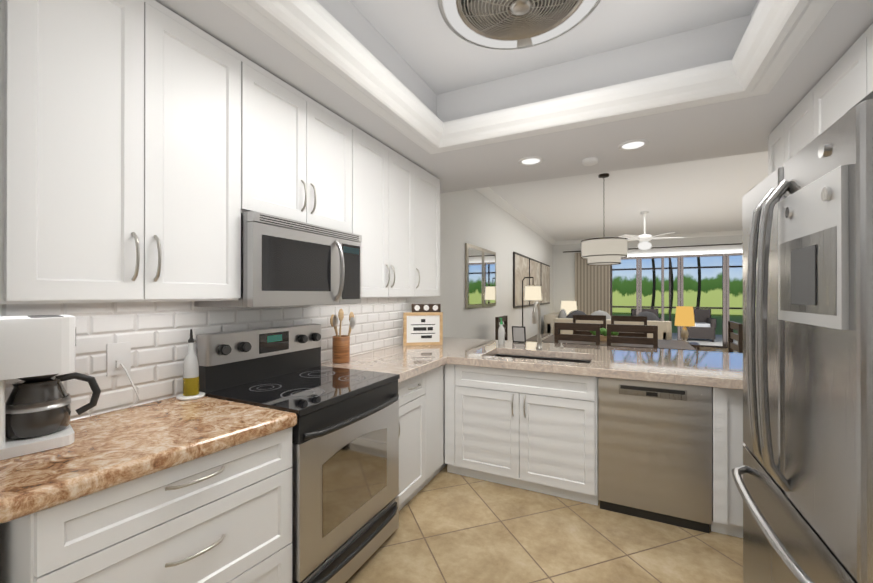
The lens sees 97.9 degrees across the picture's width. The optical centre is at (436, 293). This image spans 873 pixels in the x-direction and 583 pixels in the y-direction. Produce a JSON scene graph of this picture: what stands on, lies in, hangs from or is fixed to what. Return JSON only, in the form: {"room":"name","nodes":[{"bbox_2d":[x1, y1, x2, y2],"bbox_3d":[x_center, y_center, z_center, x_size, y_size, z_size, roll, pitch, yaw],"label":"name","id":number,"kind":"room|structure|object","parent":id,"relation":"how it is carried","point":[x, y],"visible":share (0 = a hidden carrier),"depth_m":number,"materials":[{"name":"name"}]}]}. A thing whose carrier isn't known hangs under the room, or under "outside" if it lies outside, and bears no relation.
{"room":"kitchen","nodes":[
{"label":"kitchen","id":0,"kind":"room"},
{"bbox_2d":[409,189,552,340],"bbox_3d":[0.956,-0.130,6.428,0.200,3.050,11.660,0,0,26],"label":"wall","id":1,"kind":"structure","parent":0,"point":[473,217],"depth_m":5.56,"materials":[{"name":"white paint"}]},
{"bbox_2d":[0,0,259,303],"bbox_3d":[-1.169,-0.512,1.438,0.347,1.086,0.825,0,0,26],"label":"upper cabinet","id":2,"kind":"object","parent":1,"relation":"attached to","point":[151,150],"depth_m":1.28,"materials":[{"name":"white wood"}]},
{"bbox_2d":[0,298,408,420],"bbox_3d":[-0.888,0.256,2.403,0.010,0.447,2.810,0,0,26],"label":"tile backsplash","id":3,"kind":"structure","parent":1,"relation":"attached to","point":[156,335],"depth_m":1.69,"materials":[{"name":"white tile"}]},
{"bbox_2d":[90,342,139,415],"bbox_3d":[-1.280,0.336,1.516,0.062,0.267,0.154,0,0,26],"label":"electrical outlet plate","id":4,"kind":"object","parent":3,"relation":"attached to","point":[118,358],"visible":1,"depth_m":1.54,"materials":[{"name":"white plastic"}]},
{"bbox_2d":[260,67,355,233],"bbox_3d":[-0.848,-0.706,2.098,0.347,0.694,0.766,0,0,26],"label":"upper cabinet","id":5,"kind":"object","parent":1,"relation":"attached to","point":[308,151],"depth_m":2.00,"materials":[{"name":"white wood"}]},
{"bbox_2d":[194,211,361,307],"bbox_3d":[-0.789,-0.145,2.068,0.478,0.420,0.762,0,0,26],"label":"over-the-range microwave","id":6,"kind":"object","parent":5,"relation":"attached to","point":[286,262],"visible":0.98,"depth_m":1.85,"materials":[{"name":"silver metal"}]},
{"bbox_2d":[356,127,419,297],"bbox_3d":[-0.508,-0.508,2.794,0.347,1.086,0.907,0,0,26],"label":"upper cabinet","id":7,"kind":"object","parent":1,"relation":"attached to","point":[387,183],"depth_m":2.71,"materials":[{"name":"white wood"}]},
{"bbox_2d":[420,167,439,296],"bbox_3d":[-0.242,-0.507,3.340,0.347,1.086,0.551,0,0,26],"label":"upper cabinet","id":8,"kind":"object","parent":1,"relation":"attached to","point":[429,184],"depth_m":3.33,"materials":[{"name":"white wood"}]},
{"bbox_2d":[465,243,483,307],"bbox_3d":[0.528,-0.228,5.282,0.029,0.860,0.625,0,0,26],"label":"wall mirror","id":9,"kind":"object","parent":1,"relation":"attached to","point":[480,276],"depth_m":5.24,"materials":[{"name":"beige mirror"}]},
{"bbox_2d":[484,249,495,306],"bbox_3d":[0.811,-0.227,5.862,0.029,0.860,0.625,0,0,26],"label":"wall mirror","id":10,"kind":"object","parent":1,"relation":"attached to","point":[489,256],"depth_m":5.84,"materials":[{"name":"beige mirror"}]},
{"bbox_2d":[475,187,555,244],"bbox_3d":[1.766,-1.502,7.750,0.100,0.100,8.180,0,0,26],"label":"crown molding","id":11,"kind":"structure","parent":1,"relation":"attached to","point":[495,198],"depth_m":6.96,"materials":[{"name":"white"}]},
{"bbox_2d":[513,252,529,307],"bbox_3d":[1.741,-0.247,7.764,0.034,1.070,1.270,0,0,26],"label":"picture frame","id":12,"kind":"object","parent":1,"relation":"attached to","point":[521,263],"depth_m":7.60,"materials":[{"name":"grey"}]},
{"bbox_2d":[530,258,540,305],"bbox_3d":[2.317,-0.244,8.946,0.034,1.070,1.280,0,0,26],"label":"picture frame","id":13,"kind":"object","parent":1,"relation":"attached to","point":[536,270],"depth_m":8.92,"materials":[{"name":"grey"}]},
{"bbox_2d":[541,262,549,304],"bbox_3d":[2.898,-0.241,10.137,0.034,1.070,1.290,0,0,26],"label":"picture frame","id":14,"kind":"object","parent":1,"relation":"attached to","point":[545,269],"depth_m":10.09,"materials":[{"name":"grey"}]},
{"bbox_2d":[495,315,507,340],"bbox_3d":[1.148,0.867,5.519,0.460,1.050,0.480,0,0,26],"label":"framed picture","id":15,"kind":"object","parent":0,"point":[504,320],"visible":0.25,"depth_m":5.61,"materials":[{"name":"brown wood"}]},
{"bbox_2d":[155,0,872,192],"bbox_3d":[-0.025,-1.370,0.746,3.420,0.600,5.980,0,0,26],"label":"ceiling soffit","id":16,"kind":"structure","parent":0,"point":[430,59],"depth_m":2.24,"materials":[{"name":"white paint"}]},
{"bbox_2d":[220,0,451,153],"bbox_3d":[-0.439,-1.111,1.851,0.196,0.148,2.205,0,0,26],"label":"crown molding","id":17,"kind":"structure","parent":16,"relation":"attached to","point":[318,37],"depth_m":1.77,"materials":[{"name":"white"}]},
{"bbox_2d":[437,0,600,49],"bbox_3d":[0.377,-1.352,1.707,0.752,0.167,0.752,0,0,26],"label":"ceiling fan light","id":18,"kind":"object","parent":16,"relation":"attached to","point":[505,24],"visible":1,"depth_m":1.84,"materials":[{"name":"silver metal"}]},
{"bbox_2d":[518,156,542,165],"bbox_3d":[0.757,-1.060,3.056,0.196,0.008,0.196,0,0,26],"label":"recessed light","id":19,"kind":"object","parent":16,"relation":"attached to","point":[531,160],"visible":1,"depth_m":3.04,"materials":[{"name":"white"}]},
{"bbox_2d":[582,157,597,165],"bbox_3d":[1.227,-1.047,3.038,0.120,0.034,0.120,0,0,26],"label":"smoke detector","id":20,"kind":"object","parent":16,"relation":"attached to","point":[590,161],"visible":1,"depth_m":3.00,"materials":[{"name":"white plastic"}]},
{"bbox_2d":[444,60,735,149],"bbox_3d":[0.817,-1.110,2.357,1.590,0.148,0.196,0,0,26],"label":"crown molding","id":21,"kind":"structure","parent":16,"relation":"attached to","point":[706,84],"depth_m":2.23,"materials":[{"name":"white"}]},
{"bbox_2d":[618,139,648,150],"bbox_3d":[1.409,-1.061,2.727,0.196,0.008,0.196,0,0,26],"label":"recessed light","id":22,"kind":"object","parent":16,"relation":"attached to","point":[635,144],"visible":1,"depth_m":2.71,"materials":[{"name":"white"}]},
{"bbox_2d":[728,0,835,100],"bbox_3d":[1.183,-1.113,1.060,0.196,0.148,2.205,0,0,26],"label":"crown molding","id":23,"kind":"structure","parent":16,"relation":"attached to","point":[777,30],"depth_m":1.62,"materials":[{"name":"white"}]},
{"bbox_2d":[346,333,742,582],"bbox_3d":[4.433,1.442,5.340,13.000,0.100,18.160,0,0,26],"label":"floor","id":24,"kind":"structure","parent":0,"point":[454,528],"depth_m":2.09,"materials":[{"name":"tile"}]},
{"bbox_2d":[0,427,291,582],"bbox_3d":[-1.038,0.955,1.349,0.645,0.852,0.716,0,0,26],"label":"base cabinet","id":25,"kind":"object","parent":24,"relation":"on","point":[224,516],"depth_m":1.18,"materials":[{"name":"white wood"}]},
{"bbox_2d":[0,396,296,522],"bbox_3d":[-1.030,0.499,1.306,0.694,0.055,0.786,0,0,26],"label":"countertop","id":26,"kind":"structure","parent":25,"relation":"on","point":[103,451],"depth_m":1.18,"materials":[{"name":"stone"}]},
{"bbox_2d":[0,315,100,459],"bbox_3d":[-1.273,0.271,1.197,0.268,0.396,0.314,0,0,26],"label":"coffee maker","id":27,"kind":"object","parent":26,"relation":"on","point":[37,353],"visible":1,"depth_m":1.14,"materials":[{"name":"white plastic"}]},
{"bbox_2d":[176,329,204,399],"bbox_3d":[-1.110,0.317,1.721,0.110,0.308,0.110,0,0,26],"label":"oil bottle","id":28,"kind":"object","parent":26,"relation":"on","point":[191,384],"visible":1,"depth_m":1.70,"materials":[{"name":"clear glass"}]},
{"bbox_2d":[197,324,399,582],"bbox_3d":[-0.654,0.791,1.988,0.734,1.185,0.758,0,0,26],"label":"range","id":29,"kind":"object","parent":24,"relation":"on","point":[345,476],"visible":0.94,"depth_m":1.83,"materials":[{"name":"silver metal"}]},
{"bbox_2d":[397,371,427,510],"bbox_3d":[-0.457,0.958,2.572,0.632,0.852,0.452,0,0,26],"label":"base cabinet","id":30,"kind":"object","parent":24,"relation":"on","point":[413,392],"depth_m":2.48,"materials":[{"name":"white wood"}]},
{"bbox_2d":[428,365,446,482],"bbox_3d":[-0.308,0.959,2.877,0.632,0.852,0.348,0,0,26],"label":"base cabinet","id":31,"kind":"object","parent":24,"relation":"on","point":[436,377],"depth_m":2.79,"materials":[{"name":"white wood"}]},
{"bbox_2d":[445,354,496,477],"bbox_3d":[0.302,0.960,3.126,0.235,0.852,0.610,0,0,26],"label":"base cabinet","id":32,"kind":"object","parent":24,"relation":"on","point":[462,382],"depth_m":2.84,"materials":[{"name":"white wood"}]},
{"bbox_2d":[522,277,541,325],"bbox_3d":[1.673,0.550,6.933,0.485,1.692,0.310,0,0,26],"label":"floor lamp","id":33,"kind":"object","parent":24,"relation":"on","point":[532,292],"visible":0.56,"depth_m":6.79,"materials":[{"name":"brown metal"}]},
{"bbox_2d":[544,309,566,334],"bbox_3d":[3.389,0.904,9.795,0.980,1.000,1.550,0,0,26],"label":"sofa","id":34,"kind":"object","parent":24,"relation":"on","point":[549,323],"visible":0.23,"depth_m":9.28,"materials":[{"name":"fabric"}]},
{"bbox_2d":[554,322,599,345],"bbox_3d":[1.673,0.865,4.473,0.480,1.050,0.460,0,0,26],"label":"dining chair","id":35,"kind":"object","parent":24,"relation":"on","point":[558,326],"visible":0.31,"depth_m":4.27,"materials":[{"name":"brown wood"}]},
{"bbox_2d":[573,315,605,334],"bbox_3d":[2.295,0.868,5.750,0.480,1.050,0.460,0,0,26],"label":"dining chair","id":36,"kind":"object","parent":24,"relation":"on","point":[591,317],"visible":0.21,"depth_m":5.93,"materials":[{"name":"brown wood"}]},
{"bbox_2d":[597,377,597,473],"bbox_3d":[1.963,0.959,2.840,1.422,0.852,0.388,0,0,26],"label":"base cabinet","id":37,"kind":"object","parent":24,"relation":"on","point":[597,377],"depth_m":2.46,"materials":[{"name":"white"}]},
{"bbox_2d":[321,337,742,389],"bbox_3d":[0.958,0.502,2.676,3.084,0.055,1.879,0,0,26],"label":"countertop","id":38,"kind":"structure","parent":37,"relation":"on","point":[708,369],"depth_m":2.68,"materials":[{"name":"stone"}]},
{"bbox_2d":[330,309,354,362],"bbox_3d":[-0.648,0.289,2.628,0.121,0.368,0.147,0,0,26],"label":"utensil crock","id":39,"kind":"object","parent":38,"relation":"on","point":[340,348],"visible":1,"depth_m":2.59,"materials":[{"name":"brown wood"}]},
{"bbox_2d":[403,312,442,345],"bbox_3d":[-0.122,0.326,3.461,0.360,0.300,0.020,0,0,-11],"label":"sign","id":40,"kind":"object","parent":38,"relation":"on","point":[422,328],"visible":1,"depth_m":3.45,"materials":[{"name":"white wood"}]},
{"bbox_2d":[411,304,440,311],"bbox_3d":[-0.096,0.288,3.511,0.270,0.375,0.022,0,0,-11],"label":"decorative board","id":41,"kind":"object","parent":40,"relation":"on","point":[425,307],"visible":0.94,"depth_m":3.50,"materials":[{"name":"brown wood"}]},
{"bbox_2d":[498,318,504,344],"bbox_3d":[0.603,0.353,3.535,0.064,0.245,0.072,0,0,26],"label":"soap bottle","id":42,"kind":"object","parent":38,"relation":"on","point":[501,335],"visible":1,"depth_m":3.52,"materials":[{"name":"white plastic"}]},
{"bbox_2d":[512,326,525,342],"bbox_3d":[0.808,0.398,3.693,0.130,0.157,0.104,0,0,26],"label":"framed picture","id":43,"kind":"object","parent":38,"relation":"on","point":[518,333],"visible":1,"depth_m":3.66,"materials":[{"name":"black plastic"}]},
{"bbox_2d":[532,301,552,348],"bbox_3d":[0.875,0.272,3.155,0.143,0.407,0.253,0,0,26],"label":"faucet","id":44,"kind":"object","parent":38,"relation":"on","point":[534,321],"visible":1,"depth_m":3.24,"materials":[{"name":"silver metal"}]},
{"bbox_2d":[495,354,590,362],"bbox_3d":[0.783,0.619,2.944,0.776,0.173,0.446,0,0,26],"label":"sink","id":45,"kind":"object","parent":38,"relation":"in","point":[550,359],"visible":0.02,"depth_m":3.14,"materials":[{"name":"grey metal"}]},
{"bbox_2d":[526,334,696,350],"bbox_3d":[2.209,1.009,5.002,1.900,0.765,0.960,0,0,26],"label":"dining table","id":46,"kind":"object","parent":24,"relation":"on","point":[675,344],"visible":0.19,"depth_m":4.72,"materials":[{"name":"brown wood"}]},
{"bbox_2d":[590,328,618,340],"bbox_3d":[2.206,0.537,5.012,0.358,0.177,0.164,0,0,26],"label":"centerpiece","id":47,"kind":"object","parent":46,"relation":"on","point":[603,332],"visible":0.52,"depth_m":4.95,"materials":[{"name":"green plant"}]},
{"bbox_2d":[554,310,671,339],"bbox_3d":[3.637,0.879,7.988,2.150,1.040,1.020,0,0,26],"label":"sofa","id":48,"kind":"object","parent":24,"relation":"on","point":[664,330],"visible":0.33,"depth_m":7.46,"materials":[{"name":"fabric"}]},
{"bbox_2d":[611,316,646,337],"bbox_3d":[2.790,0.867,5.509,0.480,1.050,0.460,0,0,26],"label":"dining chair","id":49,"kind":"object","parent":24,"relation":"on","point":[631,318],"visible":0.21,"depth_m":5.67,"materials":[{"name":"brown wood"}]},
{"bbox_2d":[607,324,657,348],"bbox_3d":[2.167,0.864,4.232,0.480,1.050,0.460,0,0,26],"label":"dining chair","id":50,"kind":"object","parent":24,"relation":"on","point":[653,329],"visible":0.25,"depth_m":4.02,"materials":[{"name":"brown wood"}]},
{"bbox_2d":[631,308,660,320],"bbox_3d":[6.439,0.949,11.739,0.800,0.920,0.780,0,0,26],"label":"chair","id":51,"kind":"object","parent":24,"relation":"on","point":[633,311],"visible":0.1,"depth_m":11.91,"materials":[{"name":"fabric"}]},
{"bbox_2d":[598,377,711,532],"bbox_3d":[1.430,0.960,2.561,0.600,0.850,0.597,0,0,26],"label":"dishwasher","id":52,"kind":"object","parent":24,"relation":"on","point":[654,451],"visible":0.92,"depth_m":2.29,"materials":[{"name":"silver metal"}]},
{"bbox_2d":[612,258,742,320],"bbox_3d":[8.423,-0.202,13.529,13.000,3.230,0.050,0,0,26],"label":"screen","id":53,"kind":"object","parent":24,"relation":"on","point":[669,268],"visible":0.12,"depth_m":13.54,"materials":[{"name":"brown metal"}]},
{"bbox_2d":[685,309,716,341],"bbox_3d":[7.829,0.948,11.396,0.800,0.920,0.780,0,0,26],"label":"chair","id":54,"kind":"object","parent":24,"relation":"on","point":[705,326],"visible":0.6,"depth_m":11.10,"materials":[{"name":"fabric"}]},
{"bbox_2d":[709,387,743,537],"bbox_3d":[2.052,0.957,2.273,0.764,0.852,0.610,0,0,26],"label":"base cabinet","id":55,"kind":"object","parent":24,"relation":"on","point":[727,404],"depth_m":2.15,"materials":[{"name":"white wood"}]},
{"bbox_2d":[728,321,742,352],"bbox_3d":[3.270,0.865,4.485,0.460,1.050,0.480,0,0,26],"label":"dining chair","id":56,"kind":"object","parent":24,"relation":"on","point":[738,337],"visible":0.35,"depth_m":4.36,"materials":[{"name":"brown wood"}]},
{"bbox_2d":[732,91,872,582],"bbox_3d":[1.381,0.483,1.019,0.856,1.795,0.888,0,0,26],"label":"refrigerator","id":57,"kind":"object","parent":24,"relation":"on","point":[804,485],"visible":1,"depth_m":0.97,"materials":[{"name":"grey metal"}]},
{"bbox_2d":[561,301,576,314],"bbox_3d":[3.761,0.816,10.809,0.500,1.180,0.500,0,0,26],"label":"table lamp","id":58,"kind":"object","parent":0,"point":[568,307],"visible":0.25,"depth_m":10.62,"materials":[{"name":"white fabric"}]},
{"bbox_2d":[489,151,767,240],"bbox_3d":[4.461,-1.605,6.547,6.400,0.100,8.380,0,0,26],"label":"ceiling","id":59,"kind":"structure","parent":0,"point":[700,196],"depth_m":6.25,"materials":[{"name":"white paint"}]},
{"bbox_2d":[581,173,627,264],"bbox_3d":[2.204,-0.969,5.009,0.560,1.179,0.560,0,0,26],"label":"pendant chandelier","id":60,"kind":"object","parent":59,"relation":"hanging from","point":[606,251],"visible":1,"depth_m":4.81,"materials":[{"name":"fabric"},{"name":"bronze aluminium"}]},
{"bbox_2d":[619,211,683,249],"bbox_3d":[3.994,-1.188,7.296,1.302,0.730,1.244,0,0,26],"label":"room ceiling fan","id":61,"kind":"object","parent":59,"relation":"hanging from","point":[644,239],"visible":1,"depth_m":7.18,"materials":[{"name":"white"}]},
{"bbox_2d":[553,235,741,312],"bbox_3d":[6.253,-0.120,10.220,6.000,3.050,0.200,0,0,26],"label":"wall","id":62,"kind":"structure","parent":0,"point":[564,276],"depth_m":10.45,"materials":[{"name":"white paint"}]},
{"bbox_2d":[575,253,609,314],"bbox_3d":[4.455,0.106,10.890,0.940,2.560,0.050,0,0,26],"label":"drape","id":63,"kind":"object","parent":62,"relation":"hanging from","point":[592,288],"depth_m":10.89,"materials":[{"name":"fabric"}]},
{"bbox_2d":[556,230,741,244],"bbox_3d":[6.188,-1.496,10.089,5.760,0.100,0.100,0,0,26],"label":"crown molding","id":64,"kind":"structure","parent":62,"relation":"attached to","point":[725,233],"depth_m":9.91,"materials":[{"name":"white"}]},
{"bbox_2d":[563,243,741,252],"bbox_3d":[6.125,-1.216,10.074,5.300,0.028,0.028,0,0,26],"label":"curtain rod","id":65,"kind":"object","parent":62,"relation":"hanging from","point":[736,243],"depth_m":9.91,"materials":[{"name":"metal"}]},
{"bbox_2d":[610,253,741,348],"bbox_3d":[6.633,0.199,10.023,3.745,2.410,0.080,0,0,26],"label":"window","id":66,"kind":"structure","parent":62,"relation":"in","point":[725,289],"depth_m":10.07,"materials":[{"name":"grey metal"}]},
{"bbox_2d":[675,306,700,350],"bbox_3d":[5.158,0.839,7.903,0.480,1.120,0.480,0,0,26],"label":"table lamp","id":67,"kind":"object","parent":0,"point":[684,316],"visible":0.73,"depth_m":7.79,"materials":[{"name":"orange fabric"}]},
{"bbox_3d":[2.793,-0.149,-0.631,3.110,3.050,5.980,0,0,26],"label":"wall","id":68,"kind":"structure","parent":0,"visible":0},
{"bbox_2d":[768,128,775,175],"bbox_3d":[2.296,-0.509,2.305,0.352,1.086,0.338,0,0,26],"label":"upper cabinet","id":69,"kind":"object","parent":68,"relation":"attached to","point":[772,137],"depth_m":2.47,"materials":[{"name":"white wood"}]},
{"bbox_2d":[776,98,803,168],"bbox_3d":[2.164,-0.510,2.034,0.352,1.086,0.506,0,0,26],"label":"upper cabinet","id":70,"kind":"object","parent":68,"relation":"attached to","point":[790,132],"depth_m":2.21,"materials":[{"name":"white wood"}]},
{"bbox_2d":[804,46,851,146],"bbox_3d":[1.980,-0.511,1.657,0.352,1.086,0.572,0,0,26],"label":"upper cabinet","id":71,"kind":"object","parent":68,"relation":"attached to","point":[841,87],"depth_m":1.80,"materials":[{"name":"white wood"}]},
{"bbox_2d":[852,23,872,106],"bbox_3d":[1.842,-0.512,1.375,0.352,1.086,0.256,0,0,26],"label":"upper cabinet","id":72,"kind":"object","parent":68,"relation":"attached to","point":[862,49],"depth_m":1.54,"materials":[{"name":"white wood"}]},
{"label":"outside","id":73,"kind":"structure","parent":0,"visible":0},
{"bbox_2d":[612,312,742,334],"bbox_3d":[16.080,1.550,20.104,75.000,0.001,18.490,0,0,26],"label":"ground","id":74,"kind":"structure","parent":73,"point":[733,318],"depth_m":23.34,"materials":[{"name":"green"}]},
{"bbox_2d":[651,259,655,308],"bbox_3d":[13.936,-1.679,24.768,4.708,6.264,4.757,0,0,26],"label":"palm tree","id":75,"kind":"object","parent":74,"relation":"on","point":[654,286],"visible":0.1,"depth_m":24.62,"materials":[{"name":"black plant"}]},
{"bbox_2d":[668,262,673,312],"bbox_3d":[16.419,-1.373,26.894,4.708,5.666,4.757,0,0,26],"label":"palm tree","id":76,"kind":"object","parent":74,"relation":"on","point":[672,286],"visible":0.19,"depth_m":26.75,"materials":[{"name":"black plant"}]},
{"bbox_2d":[696,257,700,306],"bbox_3d":[16.711,-1.880,24.528,4.708,6.664,4.757,0,0,26],"label":"palm tree","id":77,"kind":"object","parent":74,"relation":"on","point":[699,285],"visible":0.17,"depth_m":24.38,"materials":[{"name":"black plant"}]},
{"bbox_2d":[612,255,742,314],"bbox_3d":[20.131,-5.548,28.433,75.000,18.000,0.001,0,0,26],"label":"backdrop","id":78,"kind":"structure","parent":73,"point":[623,287],"depth_m":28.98,"materials":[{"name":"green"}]}
]}

